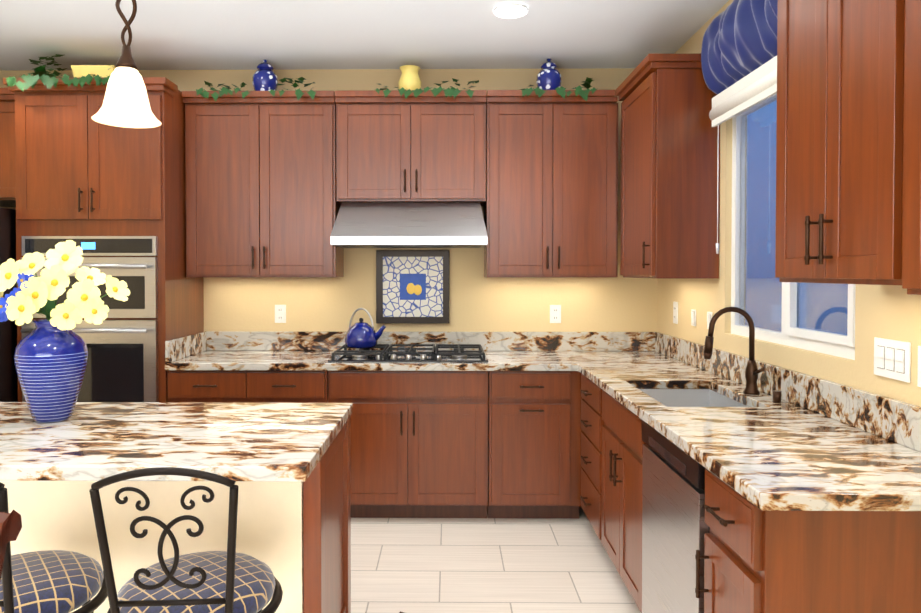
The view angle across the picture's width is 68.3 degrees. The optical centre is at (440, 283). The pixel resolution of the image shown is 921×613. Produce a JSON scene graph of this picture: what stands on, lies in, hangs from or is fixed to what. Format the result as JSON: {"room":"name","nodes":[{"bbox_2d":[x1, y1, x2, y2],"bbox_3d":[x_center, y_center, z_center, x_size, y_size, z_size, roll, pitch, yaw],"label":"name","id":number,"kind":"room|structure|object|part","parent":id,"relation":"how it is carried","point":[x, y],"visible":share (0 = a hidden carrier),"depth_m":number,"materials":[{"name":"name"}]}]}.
{"room":"kitchen","nodes":[
{"label":"kitchen","id":0,"kind":"room"},
{"bbox_2d":[0,68,657,398],"bbox_3d":[-1.139,-0.026,4.484,5.300,2.740,0.100,0,1,1],"label":"wall","id":1,"kind":"structure","parent":0,"point":[479,301],"depth_m":4.42,"materials":[{"name":"paint"}]},
{"bbox_2d":[0,88,15,206],"bbox_3d":[-2.893,-0.829,4.210,0.960,0.655,0.458,0,1,1],"label":"upper cabinet","id":2,"kind":"object","parent":1,"relation":"attached to","point":[7,153],"depth_m":4.02,"materials":[{"name":"brown wood"}]},
{"bbox_2d":[165,331,208,362],"bbox_3d":[-1.539,0.377,4.111,0.023,0.124,0.590,0,1,1],"label":"backsplash","id":3,"kind":"structure","parent":1,"relation":"attached to","point":[182,347],"depth_m":4.08,"materials":[{"name":"stone"}]},
{"bbox_2d":[181,91,343,276],"bbox_3d":[-1.093,-0.600,4.236,0.912,1.115,0.372,0,1,1],"label":"upper cabinet","id":4,"kind":"object","parent":1,"relation":"attached to","point":[260,179],"visible":0.96,"depth_m":4.09,"materials":[{"name":"brown wood"}]},
{"bbox_2d":[196,77,315,100],"bbox_3d":[-1.084,-1.164,4.095,0.710,0.180,0.243,0,1,1],"label":"ivy","id":5,"kind":"object","parent":4,"relation":"on","point":[299,93],"visible":0.94,"depth_m":3.99,"materials":[{"name":"green plant"}]},
{"bbox_2d":[252,60,277,90],"bbox_3d":[-1.092,-1.276,4.213,0.156,0.237,0.156,0,1,1],"label":"ginger jar","id":6,"kind":"object","parent":4,"relation":"on","point":[264,77],"visible":0.83,"depth_m":4.16,"materials":[{"name":"blue ceramic"}]},
{"bbox_2d":[275,305,285,322],"bbox_3d":[-1.050,0.195,4.431,0.072,0.118,0.008,0,1,1],"label":"electrical outlet","id":7,"kind":"object","parent":1,"relation":"attached to","point":[280,313],"visible":1,"depth_m":4.43,"materials":[{"name":"white plastic"}]},
{"bbox_2d":[330,202,487,247],"bbox_3d":[-0.183,-0.363,4.165,0.910,0.268,0.499,0,1,1],"label":"range hood","id":8,"kind":"object","parent":1,"relation":"attached to","point":[409,224],"visible":0.98,"depth_m":3.99,"materials":[{"name":"silver metal"}]},
{"bbox_2d":[335,90,486,205],"bbox_3d":[-0.180,-0.829,4.222,0.905,0.655,0.372,0,1,1],"label":"upper cabinet","id":9,"kind":"object","parent":1,"relation":"attached to","point":[396,146],"visible":1,"depth_m":4.08,"materials":[{"name":"brown wood"}]},
{"bbox_2d":[398,65,420,89],"bbox_3d":[-0.192,-1.248,4.203,0.144,0.180,0.144,0,1,1],"label":"urn","id":10,"kind":"object","parent":9,"relation":"on","point":[409,79],"visible":0.71,"depth_m":4.15,"materials":[{"name":"yellow ceramic"}]},
{"bbox_2d":[375,78,478,98],"bbox_3d":[-0.085,-1.161,4.091,0.628,0.151,0.250,0,1,1],"label":"ivy","id":11,"kind":"object","parent":9,"relation":"on","point":[450,92],"visible":0.85,"depth_m":3.98,"materials":[{"name":"green plant"}]},
{"bbox_2d":[376,250,448,322],"bbox_3d":[-0.183,0.018,4.407,0.475,0.475,0.030,0,1,1],"label":"picture frame","id":12,"kind":"object","parent":1,"relation":"attached to","point":[412,286],"visible":0.98,"depth_m":4.40,"materials":[{"name":"tile"}]},
{"bbox_2d":[209,331,652,350],"bbox_3d":[-0.069,0.372,4.415,2.954,0.124,0.025,0,1,1],"label":"backsplash","id":13,"kind":"structure","parent":1,"relation":"attached to","point":[218,340],"depth_m":4.40,"materials":[{"name":"stone"}]},
{"bbox_2d":[484,90,617,276],"bbox_3d":[0.673,-0.599,4.216,0.790,1.115,0.372,0,1,1],"label":"upper cabinet","id":14,"kind":"object","parent":1,"relation":"attached to","point":[551,206],"visible":0.98,"depth_m":4.07,"materials":[{"name":"brown wood"}]},
{"bbox_2d":[536,59,561,89],"bbox_3d":[0.668,-1.276,4.193,0.156,0.237,0.156,0,1,1],"label":"ginger jar","id":15,"kind":"object","parent":14,"relation":"on","point":[549,76],"visible":0.83,"depth_m":4.14,"materials":[{"name":"blue ceramic"}]},
{"bbox_2d":[520,77,596,100],"bbox_3d":[0.704,-1.161,4.084,0.464,0.187,0.257,0,1,1],"label":"ivy","id":16,"kind":"object","parent":14,"relation":"on","point":[561,91],"visible":0.9,"depth_m":3.97,"materials":[{"name":"green plant"}]},
{"bbox_2d":[550,305,560,322],"bbox_3d":[0.745,0.195,4.411,0.072,0.118,0.008,0,1,1],"label":"electrical outlet","id":17,"kind":"object","parent":1,"relation":"attached to","point":[555,313],"visible":1,"depth_m":4.41,"materials":[{"name":"white plastic"}]},
{"bbox_2d":[0,0,728,69],"bbox_3d":[-1.180,-1.384,0.811,5.300,0.100,7.400,0,1,1],"label":"ceiling","id":18,"kind":"structure","parent":0,"point":[318,34],"depth_m":3.75,"materials":[{"name":"paint"}]},
{"bbox_2d":[91,0,161,127],"bbox_3d":[-1.030,-0.945,2.217,0.210,0.824,0.210,0,1,1],"label":"pendant lamp","id":19,"kind":"object","parent":18,"relation":"hanging from","point":[126,59],"depth_m":2.19,"materials":[{"name":"white glass"}]},
{"bbox_3d":[-1.030,-0.620,2.223,0.210,0.175,0.210,0,1,1],"label":"pendant light shade","id":20,"kind":"part","parent":19,"relation":"part of","materials":[{"name":"white glass"}]},
{"bbox_2d":[494,3,527,17],"bbox_3d":[0.349,-1.369,3.395,0.170,0.014,0.170,0,1,1],"label":"recessed light","id":21,"kind":"object","parent":18,"relation":"in","point":[510,10],"visible":0.94,"depth_m":3.38,"materials":[{"name":"white plastic"}]},
{"bbox_2d":[351,506,640,612],"bbox_3d":[-1.180,1.456,0.859,5.300,0.100,7.400,0,1,1],"label":"floor","id":22,"kind":"structure","parent":0,"point":[482,565],"depth_m":3.26,"materials":[{"name":"tile"}]},
{"bbox_2d":[0,207,17,401],"bbox_3d":[-2.890,0.462,3.996,0.930,1.779,0.892,0,1,1],"label":"fridge","id":23,"kind":"object","parent":22,"relation":"on","point":[8,372],"visible":0.02,"depth_m":3.81,"materials":[{"name":"black metal"}]},
{"bbox_2d":[0,509,21,580],"bbox_3d":[-0.903,0.876,0.770,0.484,1.060,0.647,0,1,3],"label":"dining chair","id":24,"kind":"object","parent":22,"relation":"on","point":[10,526],"visible":1,"depth_m":1.02,"materials":[{"name":"brown wood"}]},
{"bbox_2d":[0,482,107,612],"bbox_3d":[-1.063,0.887,1.691,0.428,0.996,0.463,0,1,7],"label":"bar stool","id":25,"kind":"object","parent":22,"relation":"on","point":[55,581],"visible":0.96,"depth_m":1.66,"materials":[{"name":"fabric"}]},
{"bbox_2d":[3,77,203,401],"bbox_3d":[-1.982,0.097,4.100,0.908,2.504,0.687,0,1,1],"label":"tall cabinet","id":26,"kind":"object","parent":22,"relation":"on","point":[109,200],"visible":0.62,"depth_m":3.82,"materials":[{"name":"brown wood"}]},
{"bbox_2d":[29,54,67,77],"bbox_3d":[-2.335,-1.258,4.032,0.272,0.188,0.204,0,1,1],"label":"ivy","id":27,"kind":"object","parent":26,"relation":"on","point":[35,62],"visible":0.42,"depth_m":4.01,"materials":[{"name":"green plant"}]},
{"bbox_2d":[6,65,114,90],"bbox_3d":[-2.098,-1.156,3.910,0.655,0.200,0.398,0,1,1],"label":"ivy","id":28,"kind":"object","parent":26,"relation":"on","point":[48,80],"visible":0.92,"depth_m":3.72,"materials":[{"name":"green plant"}]},
{"bbox_2d":[71,65,115,76],"bbox_3d":[-2.054,-1.222,4.064,0.256,0.139,0.142,0,1,1],"label":"planter pot","id":29,"kind":"object","parent":26,"relation":"on","point":[86,70],"visible":0.31,"depth_m":4.00,"materials":[{"name":"yellow ceramic"}]},
{"bbox_2d":[0,417,350,612],"bbox_3d":[-1.484,0.945,2.339,2.260,0.868,0.610,0,1,1],"label":"kitchen island","id":30,"kind":"object","parent":22,"relation":"on","point":[295,537],"visible":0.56,"depth_m":2.02,"materials":[{"name":"beige paint"}]},
{"bbox_2d":[0,402,352,481],"bbox_3d":[-1.512,0.492,2.232,2.325,0.040,0.880,0,1,1],"label":"island countertop","id":31,"kind":"structure","parent":30,"relation":"on","point":[268,442],"depth_m":2.07,"materials":[{"name":"stone"}]},
{"bbox_2d":[0,240,129,422],"bbox_3d":[-1.318,0.159,2.340,0.466,0.621,0.226,0,1,1],"label":"vase","id":32,"kind":"object","parent":31,"relation":"on","point":[51,356],"visible":1,"depth_m":2.28,"materials":[{"name":"ceramic"}]},
{"bbox_2d":[89,467,282,612],"bbox_3d":[-0.610,0.887,1.686,0.428,0.996,0.463,0,1,-3],"label":"bar stool","id":33,"kind":"object","parent":22,"relation":"on","point":[230,580],"visible":1,"depth_m":1.51,"materials":[{"name":"fabric"}]},
{"bbox_2d":[167,370,327,402],"bbox_3d":[-1.095,0.915,4.118,0.910,0.868,0.660,0,1,1],"label":"base cabinet","id":34,"kind":"object","parent":22,"relation":"on","point":[239,386],"visible":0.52,"depth_m":3.82,"materials":[{"name":"brown wood"}]},
{"bbox_2d":[328,371,487,517],"bbox_3d":[-0.183,0.915,4.109,0.905,0.868,0.658,0,1,1],"label":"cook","id":35,"kind":"object","parent":22,"relation":"on","point":[418,444],"visible":0.81,"depth_m":3.82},
{"bbox_2d":[165,350,682,370],"bbox_3d":[-0.073,0.460,4.108,2.954,0.040,0.642,0,1,1],"label":"countertop","id":36,"kind":"structure","parent":35,"relation":"on","point":[209,359],"depth_m":3.89,"materials":[{"name":"stone"}]},
{"bbox_2d":[328,344,487,361],"bbox_3d":[-0.184,0.414,4.101,0.910,0.050,0.520,0,1,1],"label":"cooktop","id":37,"kind":"object","parent":36,"relation":"in","point":[390,353],"visible":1,"depth_m":3.96,"materials":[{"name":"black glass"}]},
{"bbox_2d":[345,308,385,347],"bbox_3d":[-0.465,0.267,4.192,0.259,0.241,0.204,0,1,1],"label":"kettle","id":38,"kind":"object","parent":37,"relation":"on","point":[361,334],"visible":1,"depth_m":4.13,"materials":[{"name":"blue ceramic"}]},
{"bbox_2d":[487,371,581,518],"bbox_3d":[0.537,0.915,4.100,0.525,0.868,0.660,0,1,1],"label":"base cabinet","id":39,"kind":"object","parent":22,"relation":"on","point":[534,445],"visible":0.94,"depth_m":3.81,"materials":[{"name":"brown wood"}]},
{"bbox_2d":[580,374,604,539],"bbox_3d":[1.068,0.925,3.542,0.660,0.868,0.512,0,1,1],"label":"base cabinet","id":40,"kind":"object","parent":22,"relation":"on","point":[592,422],"visible":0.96,"depth_m":3.49,"materials":[{"name":"brown wood"}]},
{"bbox_2d":[601,390,645,612],"bbox_3d":[1.062,0.935,2.923,0.658,0.868,0.720,0,1,1],"label":"base cabinet","id":41,"kind":"object","parent":22,"relation":"on","point":[622,486],"visible":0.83,"depth_m":2.87,"materials":[{"name":"brown wood"}]},
{"bbox_2d":[642,420,709,612],"bbox_3d":[1.066,0.947,2.266,0.632,0.867,0.580,0,1,1],"label":"dishwasher","id":42,"kind":"object","parent":22,"relation":"on","point":[675,527],"visible":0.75,"depth_m":2.23,"materials":[{"name":"metal"}]},
{"bbox_2d":[695,469,920,612],"bbox_3d":[1.049,0.955,1.799,0.660,0.868,0.345,0,1,1],"label":"base cabinet","id":43,"kind":"object","parent":22,"relation":"on","point":[756,559],"visible":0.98,"depth_m":1.62,"materials":[{"name":"brown wood"}]},
{"bbox_2d":[573,362,920,510],"bbox_3d":[1.069,0.485,2.653,0.638,0.040,2.190,0,1,1],"label":"countertop","id":44,"kind":"structure","parent":43,"relation":"on","point":[762,451],"depth_m":2.00,"materials":[{"name":"stone"}]},
{"bbox_2d":[639,389,747,406],"bbox_3d":[1.063,0.593,2.890,0.413,0.180,0.643,0,1,1],"label":"sink","id":45,"kind":"object","parent":44,"relation":"in","point":[688,398],"depth_m":3.21,"materials":[{"name":"silver metal"}]},
{"bbox_2d":[703,307,780,402],"bbox_3d":[1.222,0.279,2.761,0.234,0.366,0.248,0,1,1],"label":"faucet","id":46,"kind":"object","parent":44,"relation":"on","point":[752,371],"visible":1,"depth_m":2.84,"materials":[{"name":"brown metal"}]},
{"bbox_2d":[658,0,920,406],"bbox_3d":[1.420,0.036,0.806,0.100,2.740,7.200,0,1,1],"label":"wall","id":47,"kind":"structure","parent":0,"point":[891,312],"depth_m":2.78,"materials":[{"name":"paint"}]},
{"bbox_2d":[615,53,719,277],"bbox_3d":[1.214,-0.591,3.705,0.372,1.115,0.677,0,1,1],"label":"upper cabinet","id":48,"kind":"object","parent":47,"relation":"attached to","point":[669,147],"visible":0.98,"depth_m":3.40,"materials":[{"name":"brown wood"}]},
{"bbox_2d":[673,302,677,323],"bbox_3d":[1.400,0.171,4.049,0.008,0.130,0.072,0,1,1],"label":"electrical outlet","id":49,"kind":"object","parent":47,"relation":"attached to","point":[675,312],"visible":1,"depth_m":4.04,"materials":[{"name":"white plastic"}]},
{"bbox_2d":[691,309,695,325],"bbox_3d":[1.395,0.186,3.750,0.012,0.090,0.060,0,1,1],"label":"light switch","id":50,"kind":"object","parent":47,"relation":"attached to","point":[693,317],"visible":0.98,"depth_m":3.74,"materials":[{"name":"white plastic"}]},
{"bbox_2d":[707,312,712,328],"bbox_3d":[1.392,0.190,3.520,0.012,0.090,0.060,0,1,1],"label":"light switch","id":51,"kind":"object","parent":47,"relation":"attached to","point":[709,315],"visible":0.79,"depth_m":3.51,"materials":[{"name":"white plastic"}]},
{"bbox_2d":[701,0,777,94],"bbox_3d":[1.316,-1.087,2.738,0.139,0.443,1.216,0,1,1],"label":"valance curtain","id":52,"kind":"object","parent":47,"relation":"attached to","point":[739,41],"visible":0.69,"depth_m":2.96,"materials":[{"name":"blue fabric"}]},
{"bbox_2d":[653,332,920,451],"bbox_3d":[1.381,0.397,2.963,0.022,0.124,2.820,0,1,1],"label":"backsplash","id":53,"kind":"structure","parent":47,"relation":"attached to","point":[895,420],"depth_m":2.44,"materials":[{"name":"stone"}]},
{"bbox_2d":[731,93,855,359],"bbox_3d":[1.439,-0.297,2.796,0.055,1.100,1.070,0,1,1],"label":"window","id":54,"kind":"structure","parent":47,"relation":"in","point":[818,317],"depth_m":3.01,"materials":[{"name":"white plastic"}]},
{"bbox_2d":[709,56,776,253],"bbox_3d":[1.342,-0.517,2.793,0.076,0.760,1.050,0,1,1],"label":"window blind","id":55,"kind":"object","parent":54,"relation":"attached to","point":[755,87],"visible":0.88,"depth_m":2.95,"materials":[{"name":"fabric"}]},
{"bbox_2d":[775,0,904,285],"bbox_3d":[1.193,-0.559,1.834,0.372,1.115,0.590,0,1,1],"label":"upper cabinet","id":56,"kind":"object","parent":47,"relation":"attached to","point":[840,136],"visible":1,"depth_m":1.78,"materials":[{"name":"brown wood"}]},
{"bbox_2d":[874,337,910,382],"bbox_3d":[1.376,0.230,2.075,0.012,0.118,0.164,0,1,1],"label":"light switch","id":57,"kind":"object","parent":47,"relation":"attached to","point":[892,359],"visible":1,"depth_m":2.06,"materials":[{"name":"white plastic"}]},
{"bbox_2d":[902,0,920,294],"bbox_3d":[1.185,-0.537,1.144,0.372,1.135,0.780,0,1,1],"label":"upper cabinet","id":58,"kind":"object","parent":47,"relation":"attached to","point":[911,272],"visible":1,"depth_m":1.50,"materials":[{"name":"brown wood"}]},
{"bbox_2d":[917,346,920,386],"bbox_3d":[1.376,0.237,1.920,0.008,0.118,0.072,0,1,1],"label":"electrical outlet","id":59,"kind":"object","parent":47,"relation":"attached to","point":[919,368],"visible":1,"depth_m":1.95,"materials":[{"name":"white plastic"}]}
]}

